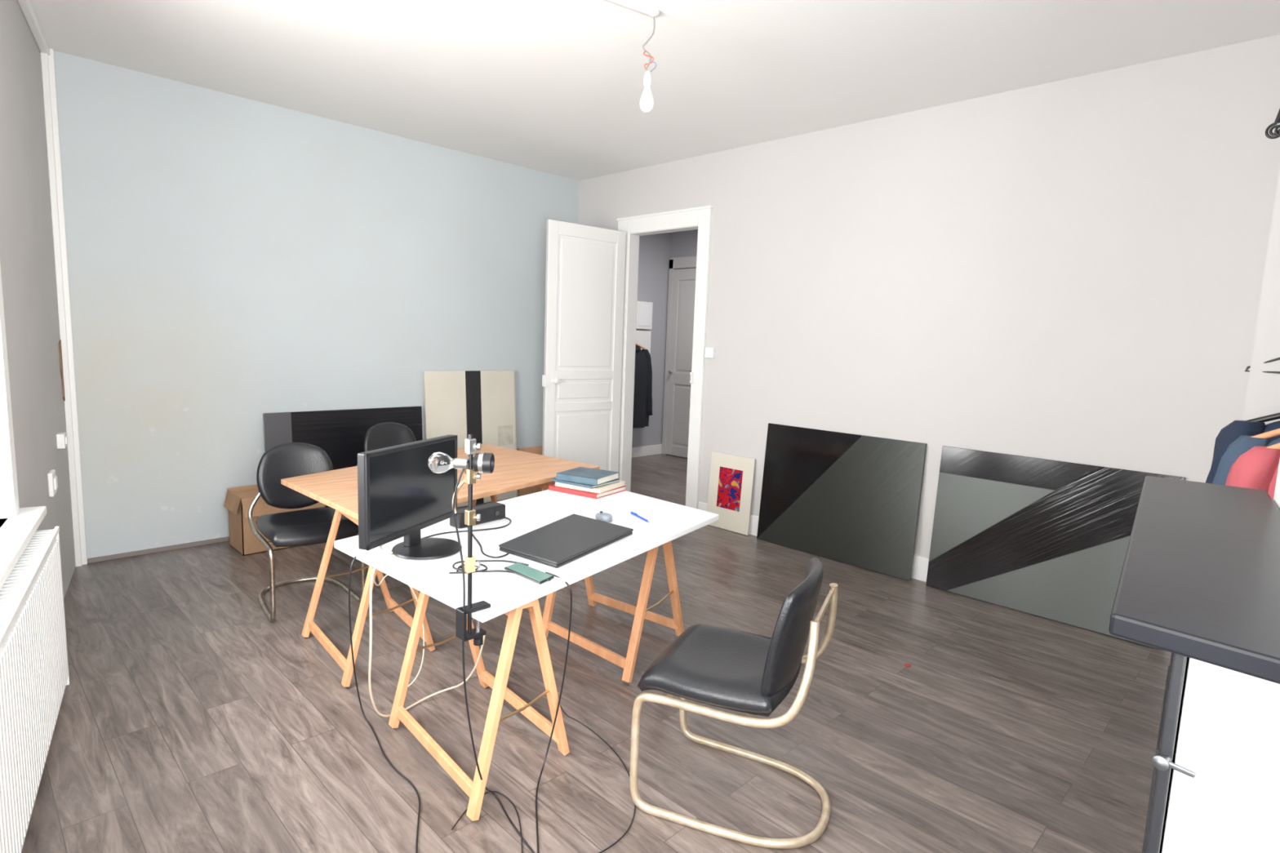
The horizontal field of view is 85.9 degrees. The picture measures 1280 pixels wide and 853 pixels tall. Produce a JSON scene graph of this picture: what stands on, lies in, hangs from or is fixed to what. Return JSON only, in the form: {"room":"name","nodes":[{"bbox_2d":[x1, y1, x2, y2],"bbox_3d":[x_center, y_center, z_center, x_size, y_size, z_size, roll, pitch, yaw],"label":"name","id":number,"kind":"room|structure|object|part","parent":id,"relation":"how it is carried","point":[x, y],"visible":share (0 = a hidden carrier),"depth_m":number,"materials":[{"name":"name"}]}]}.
{"room":"art studio","nodes":[
{"label":"art studio","id":0,"kind":"room"},
{"bbox_2d":[0,0,75,598],"bbox_3d":[-1.879,-0.270,1.562,0.300,3.010,6.300,-3,9,-34],"label":"wall","id":1,"kind":"structure","parent":0,"point":[27,257],"depth_m":3.21,"materials":[{"name":"paint"}]},
{"bbox_2d":[0,264,19,517],"bbox_3d":[-1.909,-0.531,1.870,0.020,1.930,1.580,-3,9,-34],"label":"window frame","id":2,"kind":"structure","parent":1,"relation":"attached to","point":[6,412],"depth_m":2.53,"materials":[{"name":"white paint"}]},
{"bbox_2d":[0,506,46,589],"bbox_3d":[-1.991,0.440,2.002,0.225,0.035,1.670,-3,9,-34],"label":"sill","id":3,"kind":"structure","parent":1,"relation":"attached to","point":[16,532],"depth_m":2.37,"materials":[{"name":"white paint"}]},
{"bbox_2d":[17,0,50,55],"bbox_3d":[-1.657,-1.743,1.433,0.040,0.040,6.000,-3,9,-34],"label":"trim","id":4,"kind":"structure","parent":1,"relation":"attached to","point":[25,6],"depth_m":3.49,"materials":[{"name":"white paint"}]},
{"bbox_2d":[0,526,69,852],"bbox_3d":[-1.881,0.836,2.034,0.135,0.700,1.600,-3,9,-34],"label":"radiator","id":5,"kind":"object","parent":1,"relation":"attached to","point":[34,676],"visible":0.87,"depth_m":2.05,"materials":[{"name":"white metal"}]},
{"bbox_2d":[47,469,57,497],"bbox_3d":[-2.955,0.285,3.462,0.028,0.120,0.120,-3,9,-34],"label":"wall socket","id":6,"kind":"object","parent":1,"relation":"attached to","point":[51,477],"visible":1,"depth_m":3.42,"materials":[{"name":"white paint"}]},
{"bbox_2d":[56,432,67,448],"bbox_3d":[-3.170,0.077,3.772,0.042,0.080,0.080,-3,9,-34],"label":"wall socket","id":7,"kind":"object","parent":1,"relation":"attached to","point":[61,437],"visible":1,"depth_m":3.74,"materials":[{"name":"white paint"}]},
{"bbox_2d":[58,339,65,400],"bbox_3d":[-3.377,-0.324,4.013,0.005,0.360,0.085,-3,9,-34],"label":"trim","id":8,"kind":"structure","parent":1,"relation":"attached to","point":[60,341],"depth_m":4.01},
{"bbox_2d":[53,50,578,558],"bbox_3d":[-2.217,-0.757,5.351,0.120,3.010,4.351,9,10,44],"label":"wall","id":9,"kind":"structure","parent":0,"point":[233,260],"depth_m":4.74,"materials":[{"name":"blue paint"}]},
{"bbox_2d":[40,48,87,566],"bbox_3d":[-3.388,-0.637,4.050,0.055,3.010,0.045,-3,9,-34],"label":"trim","id":10,"kind":"structure","parent":9,"relation":"attached to","point":[47,62],"depth_m":4.03,"materials":[{"name":"white paint"}]},
{"bbox_2d":[87,536,229,563],"bbox_3d":[-2.073,0.714,5.642,0.012,0.030,3.880,9,10,44],"label":"baseboard","id":11,"kind":"structure","parent":9,"relation":"attached to","point":[96,559],"depth_m":4.52,"materials":[{"name":"grey wood"}]},
{"bbox_2d":[21,453,1171,852],"bbox_3d":[0.032,1.030,4.263,7.050,0.100,7.850,9,10,44],"label":"floor","id":12,"kind":"structure","parent":0,"point":[190,719],"depth_m":2.69,"materials":[{"name":"wood"}]},
{"bbox_2d":[223,484,325,555],"bbox_3d":[-2.523,0.621,4.767,0.330,0.400,0.560,9,10,44],"label":"cardboard box","id":13,"kind":"object","parent":12,"relation":"on","point":[238,500],"visible":0.5,"depth_m":4.57,"materials":[{"name":"brown cardboard"}]},
{"bbox_2d":[247,442,365,621],"bbox_3d":[-1.852,0.537,3.790,0.478,0.852,0.602,-4,9,-39],"label":"chair","id":14,"kind":"object","parent":12,"relation":"on","point":[310,526],"visible":0.78,"depth_m":3.78,"materials":[{"name":"black leather"}]},
{"bbox_3d":[-1.950,0.278,3.889,0.400,0.370,0.108,-4,9,-39],"label":"backrest","id":15,"kind":"part","parent":14,"relation":"part of","materials":[{"name":"black leather"}]},
{"bbox_3d":[-1.806,0.537,3.735,0.470,0.098,0.460,-4,9,-39],"label":"seat","id":16,"kind":"part","parent":14,"relation":"part of","materials":[{"name":"black leather"}]},
{"bbox_2d":[262,406,422,507],"bbox_3d":[-2.239,0.312,5.319,0.064,0.890,1.200,9,10,44],"label":"abstract painting","id":17,"kind":"object","parent":12,"relation":"on","point":[341,433],"visible":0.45,"depth_m":5.22},
{"bbox_2d":[356,422,416,466],"bbox_3d":[-1.754,0.401,5.004,0.478,0.828,0.602,-4,10,-42],"label":"chair","id":18,"kind":"object","parent":12,"relation":"on","point":[385,434],"visible":0.16,"depth_m":5.08,"materials":[{"name":"black leather"}]},
{"bbox_3d":[-1.859,0.150,5.099,0.400,0.360,0.107,-4,10,-42],"label":"backrest","id":19,"kind":"part","parent":18,"relation":"part of","materials":[{"name":"black leather"}]},
{"bbox_2d":[280,444,599,687],"bbox_3d":[-1.181,0.616,3.968,1.152,0.698,2.002,6,8,30],"label":"wooden desk","id":20,"kind":"object","parent":12,"relation":"on","point":[513,469],"visible":0.44,"depth_m":3.54,"materials":[{"name":"brown wood"}]},
{"bbox_3d":[-1.560,0.688,3.393,0.045,0.669,0.230,8,9,39],"label":"leg","id":21,"kind":"part","parent":20,"relation":"part of","materials":[{"name":"brown wood"}]},
{"bbox_3d":[-1.427,0.997,3.139,0.020,0.042,0.600,-4,9,-40],"label":"rail","id":22,"kind":"part","parent":20,"relation":"part of","materials":[{"name":"brown wood"}]},
{"bbox_3d":[-1.308,0.438,3.201,0.020,0.040,0.587,-4,9,-39],"label":"rail","id":23,"kind":"part","parent":20,"relation":"part of","materials":[{"name":"brown wood"}]},
{"bbox_3d":[-1.179,0.759,2.943,0.045,0.670,0.225,7,9,34],"label":"leg","id":24,"kind":"part","parent":20,"relation":"part of","materials":[{"name":"brown wood"}]},
{"bbox_3d":[-1.394,0.669,3.592,0.045,0.669,0.230,8,9,39],"label":"leg","id":25,"kind":"part","parent":20,"relation":"part of","materials":[{"name":"brown wood"}]},
{"bbox_3d":[-1.177,0.965,3.467,0.020,0.042,0.566,-4,9,-38],"label":"rail","id":26,"kind":"part","parent":20,"relation":"part of","materials":[{"name":"brown wood"}]},
{"bbox_3d":[-1.036,0.738,3.150,0.045,0.670,0.225,7,9,34],"label":"leg","id":27,"kind":"part","parent":20,"relation":"part of","materials":[{"name":"brown wood"}]},
{"bbox_3d":[-1.103,0.570,4.469,0.045,0.669,0.218,6,8,28],"label":"leg","id":28,"kind":"part","parent":20,"relation":"part of","materials":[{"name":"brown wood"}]},
{"bbox_3d":[-0.984,0.547,4.684,0.045,0.669,0.218,6,8,28],"label":"leg","id":29,"kind":"part","parent":20,"relation":"part of","materials":[{"name":"brown wood"}]},
{"bbox_3d":[-0.802,0.320,4.292,0.664,0.040,0.020,8,9,40],"label":"rail","id":30,"kind":"part","parent":20,"relation":"part of","materials":[{"name":"brown wood"}]},
{"bbox_3d":[-0.606,0.641,4.045,0.044,0.668,0.222,7,8,33],"label":"leg","id":31,"kind":"part","parent":20,"relation":"part of","materials":[{"name":"brown wood"}]},
{"bbox_2d":[423,370,517,506],"bbox_3d":[-1.468,0.102,6.060,0.094,1.179,0.900,9,10,44],"label":"canvas","id":32,"kind":"object","parent":12,"relation":"on","point":[482,404],"visible":0.67,"depth_m":6.04,"materials":[{"name":"beige fabric"}]},
{"bbox_2d":[333,489,719,821],"bbox_3d":[-0.393,0.769,2.988,0.951,0.696,1.694,7,9,33],"label":"desk","id":33,"kind":"object","parent":12,"relation":"on","point":[508,593],"visible":0.88,"depth_m":2.61,"materials":[{"name":"white laminate"}]},
{"bbox_3d":[-0.869,0.808,2.651,0.044,0.665,0.215,8,9,39],"label":"leg","id":34,"kind":"part","parent":33,"relation":"part of","materials":[{"name":"brown wood"}]},
{"bbox_2d":[357,434,462,559],"bbox_3d":[-0.784,0.262,2.529,0.250,0.395,0.530,4,8,18],"label":"computer monitor","id":35,"kind":"object","parent":33,"relation":"on","point":[399,495],"visible":0.94,"depth_m":2.48,"materials":[{"name":"black plastic"}]},
{"bbox_3d":[-0.717,1.117,2.387,0.020,0.042,0.640,-4,9,-41],"label":"rail","id":36,"kind":"part","parent":33,"relation":"part of","materials":[{"name":"brown wood"}]},
{"bbox_2d":[449,502,505,528],"bbox_3d":[-0.691,0.380,2.946,0.078,0.066,0.250,8,9,38],"label":"power adapter","id":37,"kind":"object","parent":33,"relation":"on","point":[494,511],"visible":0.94,"depth_m":2.94,"materials":[{"name":"black plastic"}]},
{"bbox_3d":[-0.714,0.790,2.838,0.044,0.665,0.215,8,9,39],"label":"leg","id":38,"kind":"part","parent":33,"relation":"part of","materials":[{"name":"brown wood"}]},
{"bbox_2d":[427,434,534,852],"bbox_3d":[-0.391,0.639,1.944,0.444,1.219,0.237,9,10,44],"label":"lamp","id":39,"kind":"object","parent":33,"relation":"attached to","point":[438,462],"visible":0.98,"depth_m":1.97,"materials":[{"name":"black metal"}]},
{"bbox_3d":[-0.564,0.103,1.949,0.068,0.062,0.068,9,10,44],"label":"clear bulb","id":40,"kind":"part","parent":39,"relation":"part of","materials":[{"name":"clear glass"}]},
{"bbox_3d":[-0.509,0.193,1.962,0.056,0.116,0.013,2,7,0],"label":"arm","id":41,"kind":"part","parent":39,"relation":"part of","materials":[{"name":"gold metal"}]},
{"bbox_2d":[452,457,468,469],"bbox_3d":[-0.510,0.105,1.950,0.042,0.032,0.032,2,7,0],"label":"bulb socket","id":42,"kind":"object","parent":39,"relation":"attached to","point":[457,463],"depth_m":1.94,"materials":[{"name":"silver metal"}]},
{"bbox_3d":[-0.479,0.635,2.037,0.028,0.020,0.028,9,10,44],"label":"clamp knob","id":43,"kind":"part","parent":39,"relation":"part of","materials":[{"name":"black plastic"}]},
{"bbox_2d":[348,516,635,852],"bbox_3d":[-0.552,0.824,2.468,0.793,0.709,1.408,-3,9,-34],"label":"cable","id":44,"kind":"object","parent":33,"relation":"on","point":[372,578],"visible":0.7,"depth_m":2.40,"materials":[{"name":"black plastic"}]},
{"bbox_3d":[-0.456,0.883,2.176,0.078,0.666,0.211,9,10,44],"label":"leg","id":45,"kind":"part","parent":33,"relation":"part of","materials":[{"name":"brown wood"}]},
{"bbox_3d":[-0.481,1.086,2.702,0.020,0.042,0.604,-4,9,-40],"label":"rail","id":46,"kind":"part","parent":33,"relation":"part of","materials":[{"name":"brown wood"}]},
{"bbox_2d":[504,562,554,584],"bbox_3d":[-0.376,0.496,2.332,0.213,0.010,0.080,9,10,44],"label":"smartphone","id":47,"kind":"object","parent":33,"relation":"on","point":[538,576],"visible":1,"depth_m":2.32,"materials":[{"name":"green plastic"}]},
{"bbox_3d":[-0.318,0.862,2.380,0.045,0.666,0.220,7,9,34],"label":"leg","id":48,"kind":"part","parent":33,"relation":"part of","materials":[{"name":"brown wood"}]},
{"bbox_3d":[-0.425,0.718,3.502,0.045,0.667,0.249,6,8,25],"label":"leg","id":49,"kind":"part","parent":33,"relation":"part of","materials":[{"name":"brown wood"}]},
{"bbox_2d":[498,513,633,568],"bbox_3d":[-0.292,0.442,2.728,0.342,0.024,0.589,6,8,29],"label":"laptop","id":50,"kind":"object","parent":33,"relation":"on","point":[561,542],"visible":1,"depth_m":2.66,"materials":[{"name":"black plastic"}]},
{"bbox_3d":[-0.259,1.026,3.250,0.600,0.042,0.020,9,10,44],"label":"rail","id":51,"kind":"part","parent":33,"relation":"part of","materials":[{"name":"brown wood"}]},
{"bbox_2d":[548,466,626,498],"bbox_3d":[-0.273,0.291,3.651,0.311,0.095,0.277,7,8,32],"label":"book stack","id":52,"kind":"object","parent":33,"relation":"on","point":[594,483],"visible":1,"depth_m":3.57,"materials":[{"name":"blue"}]},
{"bbox_3d":[-0.304,0.691,3.749,0.045,0.667,0.249,6,8,25],"label":"leg","id":53,"kind":"part","parent":33,"relation":"part of","materials":[{"name":"brown wood"}]},
{"bbox_2d":[595,511,612,522],"bbox_3d":[-0.161,0.399,3.064,0.062,0.030,0.105,-1,8,-25],"label":"computer mouse","id":54,"kind":"object","parent":33,"relation":"on","point":[605,517],"visible":0.93,"depth_m":3.03,"materials":[{"name":"grey plastic"}]},
{"bbox_3d":[-0.040,0.980,3.675,0.604,0.042,0.020,8,9,38],"label":"rail","id":55,"kind":"part","parent":33,"relation":"part of","materials":[{"name":"brown wood"}]},
{"bbox_2d":[630,511,649,522],"bbox_3d":[0.002,0.410,3.111,0.013,0.012,0.171,-2,8,-28],"label":"ballpoint pen","id":56,"kind":"object","parent":33,"relation":"on","point":[631,513],"visible":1,"depth_m":3.12,"materials":[{"name":"blue plastic"}]},
{"bbox_3d":[0.013,0.784,3.097,0.045,0.668,0.281,6,8,28],"label":"leg","id":57,"kind":"part","parent":33,"relation":"part of","materials":[{"name":"brown wood"}]},
{"bbox_3d":[0.159,0.756,3.368,0.045,0.668,0.281,6,8,28],"label":"leg","id":58,"kind":"part","parent":33,"relation":"part of","materials":[{"name":"brown wood"}]},
{"bbox_2d":[516,445,542,495],"bbox_3d":[-1.021,0.419,6.591,0.040,0.450,0.360,9,10,44],"label":"wooden board","id":59,"kind":"object","parent":12,"relation":"on","point":[535,450],"visible":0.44,"depth_m":6.56,"materials":[{"name":"brown wood"}]},
{"bbox_2d":[706,451,755,535],"bbox_3d":[0.724,0.532,5.550,0.430,0.609,0.048,9,10,44],"label":"print","id":60,"kind":"object","parent":12,"relation":"on","point":[731,484],"visible":0.82,"depth_m":5.53},
{"bbox_2d":[629,556,837,848],"bbox_3d":[0.337,0.828,2.259,0.622,0.819,0.501,5,8,24],"label":"chair","id":61,"kind":"object","parent":12,"relation":"on","point":[721,667],"visible":1,"depth_m":2.12,"materials":[{"name":"black leather"}]},
{"bbox_3d":[0.277,0.799,2.284,0.480,0.106,0.490,5,8,24],"label":"seat","id":62,"kind":"part","parent":61,"relation":"part of","materials":[{"name":"black leather"}]},
{"bbox_3d":[0.497,0.624,2.165,0.122,0.380,0.450,5,8,24],"label":"backrest","id":63,"kind":"part","parent":61,"relation":"part of","materials":[{"name":"black leather"}]},
{"bbox_2d":[756,422,926,580],"bbox_3d":[1.381,0.491,4.890,1.210,0.904,0.083,9,10,44],"label":"abstract painting","id":64,"kind":"object","parent":12,"relation":"on","point":[854,500],"visible":1,"depth_m":4.83},
{"bbox_2d":[925,445,1185,648],"bbox_3d":[2.317,0.641,3.972,1.220,0.904,0.083,9,10,44],"label":"abstract painting","id":65,"kind":"object","parent":12,"relation":"on","point":[1049,539],"visible":0.83,"depth_m":3.99},
{"bbox_3d":[2.182,0.560,2.260,0.480,1.486,1.008,9,10,44],"label":"clothes rack","id":66,"kind":"object","parent":12,"relation":"on","visible":0},
{"bbox_2d":[1205,412,1279,483],"bbox_3d":[2.324,0.217,2.364,0.172,0.730,0.615,-5,10,-43],"label":"jacket","id":67,"kind":"object","parent":66,"relation":"hanging from","point":[1230,433],"visible":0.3,"depth_m":2.46,"materials":[{"name":"blue fabric"}]},
{"bbox_2d":[1212,428,1279,484],"bbox_3d":[2.205,0.288,2.247,0.571,0.770,0.168,8,9,40],"label":"jacket","id":68,"kind":"object","parent":66,"relation":"hanging from","point":[1243,443],"visible":0.17,"depth_m":2.33,"materials":[{"name":"blue fabric"}]},
{"bbox_2d":[1225,442,1279,500],"bbox_3d":[2.080,0.290,2.077,0.161,0.710,0.542,-4,9,-40],"label":"jacket","id":69,"kind":"object","parent":66,"relation":"hanging from","point":[1257,468],"visible":0.22,"depth_m":2.15,"materials":[{"name":"red fabric"}]},
{"bbox_2d":[631,232,671,447],"bbox_3d":[-0.379,-1.074,8.412,0.120,3.010,2.290,9,10,44],"label":"wall","id":70,"kind":"structure","parent":0,"point":[655,250],"depth_m":8.89,"materials":[{"name":"grey paint"}]},
{"bbox_2d":[632,343,652,428],"bbox_3d":[-0.088,-0.539,8.418,0.198,1.110,0.642,9,10,44],"label":"coat","id":71,"kind":"object","parent":70,"relation":"hanging from","point":[642,395],"visible":0.34,"depth_m":8.44,"materials":[{"name":"black fabric"}]},
{"bbox_2d":[635,301,653,355],"bbox_3d":[0.027,-1.210,8.653,0.085,0.710,0.280,9,10,44],"label":"box","id":72,"kind":"object","parent":70,"relation":"attached to","point":[644,309],"visible":0.68,"depth_m":8.62,"materials":[{"name":"white cardboard"}]},
{"bbox_3d":[0.062,-1.389,8.603,0.005,0.260,0.220,9,10,44],"label":"lid","id":73,"kind":"part","parent":72,"relation":"part of","materials":[{"name":"white cardboard"}]},
{"bbox_2d":[631,444,662,457],"bbox_3d":[-0.440,0.367,8.488,0.015,0.130,2.090,9,10,44],"label":"baseboard","id":74,"kind":"structure","parent":70,"relation":"attached to","point":[645,451],"depth_m":9.01,"materials":[{"name":"white paint"}]},
{"bbox_2d":[29,0,1279,181],"bbox_3d":[0.145,-2.054,3.876,7.050,0.100,7.850,9,10,44],"label":"ceiling","id":75,"kind":"structure","parent":0,"point":[556,87],"depth_m":3.69,"materials":[{"name":"paint"}]},
{"bbox_2d":[603,0,660,113],"bbox_3d":[-0.293,-1.687,3.006,0.871,0.444,0.076,-2,8,-31],"label":"pendant bulb","id":76,"kind":"object","parent":75,"relation":"hanging from","point":[646,101],"visible":1,"depth_m":3.21,"materials":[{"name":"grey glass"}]},
{"bbox_3d":[0.033,-1.538,3.235,0.068,0.116,0.068,9,10,44],"label":"bulb","id":77,"kind":"part","parent":76,"relation":"part of","materials":[{"name":"white glass"}]},
{"bbox_2d":[643,71,651,87],"bbox_3d":[0.036,-1.629,3.224,0.038,0.068,0.038,9,10,44],"label":"socket","id":78,"kind":"object","parent":76,"relation":"attached to","point":[647,77],"depth_m":3.21,"materials":[{"name":"grey plastic"}]},
{"bbox_2d":[666,229,697,457],"bbox_3d":[1.917,-0.893,7.636,4.300,3.010,0.140,9,10,44],"label":"wall","id":79,"kind":"structure","parent":0,"point":[683,243],"depth_m":8.76,"materials":[{"name":"grey paint"}]},
{"bbox_2d":[661,256,697,454],"bbox_3d":[0.707,-0.850,8.716,1.010,2.570,0.040,9,10,44],"label":"trim","id":80,"kind":"structure","parent":79,"relation":"attached to","point":[687,262],"depth_m":8.97,"materials":[{"name":"grey paint"}]},
{"bbox_2d":[665,268,696,457],"bbox_3d":[0.694,-0.783,8.735,0.840,2.410,0.036,9,10,44],"label":"door","id":81,"kind":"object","parent":79,"relation":"attached to","point":[680,281],"depth_m":8.93,"materials":[{"name":"grey paint"}]},
{"bbox_3d":[0.694,-0.783,8.735,0.840,2.410,0.036,9,10,44],"label":"stiles and rails","id":82,"kind":"part","parent":81,"relation":"part of","materials":[{"name":"white wood"}]},
{"bbox_2d":[673,282,695,445],"bbox_3d":[0.694,-0.778,8.735,0.580,2.080,0.027,9,10,44],"label":"panels","id":83,"kind":"object","parent":81,"relation":"attached to","point":[687,290],"visible":0.4,"depth_m":8.83,"materials":[{"name":"grey paint"}]},
{"bbox_2d":[577,35,1279,557],"bbox_3d":[1.413,-0.568,4.902,5.940,3.010,0.100,9,10,44],"label":"wall","id":84,"kind":"structure","parent":0,"point":[1072,270],"depth_m":4.07,"materials":[{"name":"grey paint"}]},
{"bbox_2d":[542,219,626,490],"bbox_3d":[-0.470,-0.510,6.057,0.820,2.450,0.103,-4,9,-40],"label":"door","id":85,"kind":"structure","parent":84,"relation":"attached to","point":[560,237],"depth_m":5.99,"materials":[{"name":"white paint"}]},
{"bbox_2d":[542,374,550,386],"bbox_3d":[-0.799,-0.388,5.838,0.047,0.100,0.048,-4,9,-40],"label":"lock","id":86,"kind":"object","parent":85,"relation":"attached to","point":[545,378],"visible":1,"depth_m":5.82,"materials":[{"name":"white paint"}]},
{"bbox_3d":[-0.717,-0.386,5.840,0.052,0.052,0.066,-4,9,-40],"label":"knob","id":87,"kind":"part","parent":85,"relation":"part of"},
{"bbox_3d":[-0.491,-0.513,6.082,0.820,2.450,0.037,-4,9,-40],"label":"stiles and rails","id":88,"kind":"part","parent":85,"relation":"part of","materials":[{"name":"white wood"}]},
{"bbox_2d":[556,239,613,470],"bbox_3d":[-0.491,-0.523,6.080,0.560,2.150,0.028,-4,9,-40],"label":"panels","id":89,"kind":"object","parent":85,"relation":"attached to","point":[586,283],"visible":0.77,"depth_m":6.04,"materials":[{"name":"white paint"}]},
{"bbox_2d":[617,205,713,493],"bbox_3d":[0.181,-0.555,6.105,1.100,2.595,0.143,9,10,44],"label":"trim","id":90,"kind":"structure","parent":84,"relation":"attached to","point":[683,220],"depth_m":6.29,"materials":[{"name":"white paint"}]},
{"bbox_2d":[689,372,693,382],"bbox_3d":[0.431,-0.409,5.759,0.020,0.090,0.030,9,10,44],"label":"strike plate","id":91,"kind":"object","parent":84,"relation":"in","point":[691,374],"depth_m":5.75,"materials":[{"name":"white paint"}]},
{"bbox_2d":[685,208,712,509],"bbox_3d":[0.487,-0.490,5.738,0.120,2.580,0.030,9,10,44],"label":"trim","id":92,"kind":"structure","parent":84,"relation":"attached to","point":[704,225],"depth_m":5.71,"materials":[{"name":"white paint"}]},
{"bbox_2d":[704,346,715,358],"bbox_3d":[0.571,-0.606,5.640,0.085,0.085,0.036,9,10,44],"label":"light switch","id":93,"kind":"object","parent":84,"relation":"attached to","point":[709,353],"visible":1,"depth_m":5.62,"materials":[{"name":"white paint"}]},
{"bbox_2d":[697,502,928,582],"bbox_3d":[1.711,0.911,4.655,3.420,0.160,0.018,9,10,44],"label":"baseboard","id":94,"kind":"structure","parent":84,"relation":"attached to","point":[920,563],"depth_m":4.54,"materials":[{"name":"white paint"}]},
{"bbox_2d":[1242,167,1279,424],"bbox_3d":[1.447,-0.098,1.166,0.830,3.010,5.500,9,10,44],"label":"wall","id":95,"kind":"structure","parent":0,"point":[1263,392],"depth_m":2.76,"materials":[{"name":"grey paint"}]},
{"bbox_2d":[1244,357,1279,373],"bbox_3d":[2.597,-0.294,2.686,0.035,0.184,0.338,-3,9,-35],"label":"wire hanger","id":96,"kind":"object","parent":95,"relation":"attached to","point":[1277,358],"visible":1,"depth_m":2.76,"materials":[{"name":"black metal"}]},
{"bbox_2d":[1265,108,1279,138],"bbox_3d":[2.523,-1.355,2.633,0.137,0.472,0.059,5,8,19],"label":"curtain rod","id":97,"kind":"object","parent":95,"relation":"attached to","point":[1270,127],"visible":1,"depth_m":2.68,"materials":[{"name":"black plastic"}]},
{"bbox_3d":[2.522,-1.363,2.636,0.094,0.374,0.021,7,9,33],"label":"rod","id":98,"kind":"part","parent":97,"relation":"part of","materials":[{"name":"black plastic"}]},
{"bbox_2d":[1273,459,1279,510],"bbox_3d":[1.254,-0.081,0.972,0.510,3.010,1.450,9,10,44],"label":"wall","id":99,"kind":"structure","parent":0,"point":[1277,493],"depth_m":1.67,"materials":[{"name":"white paint"}]},
{"bbox_2d":[1108,475,1279,852],"bbox_3d":[1.095,0.786,1.406,0.258,1.170,1.410,8,9,37],"label":"cabinet","id":100,"kind":"object","parent":99,"relation":"attached to","point":[1199,583],"visible":1,"depth_m":0.88,"materials":[{"name":"laminate"}]},
{"bbox_3d":[0.682,0.432,0.867,0.030,0.010,0.005,9,10,44],"label":"hook arm","id":101,"kind":"part","parent":100,"relation":"part of","materials":[{"name":"grey metal"}]},
{"bbox_2d":[1108,475,1279,684],"bbox_3d":[1.115,0.221,1.335,0.259,0.030,1.410,8,9,37],"label":"countertop","id":102,"kind":"structure","parent":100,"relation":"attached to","point":[1199,580],"depth_m":1.06,"materials":[{"name":"laminate"}]}
]}

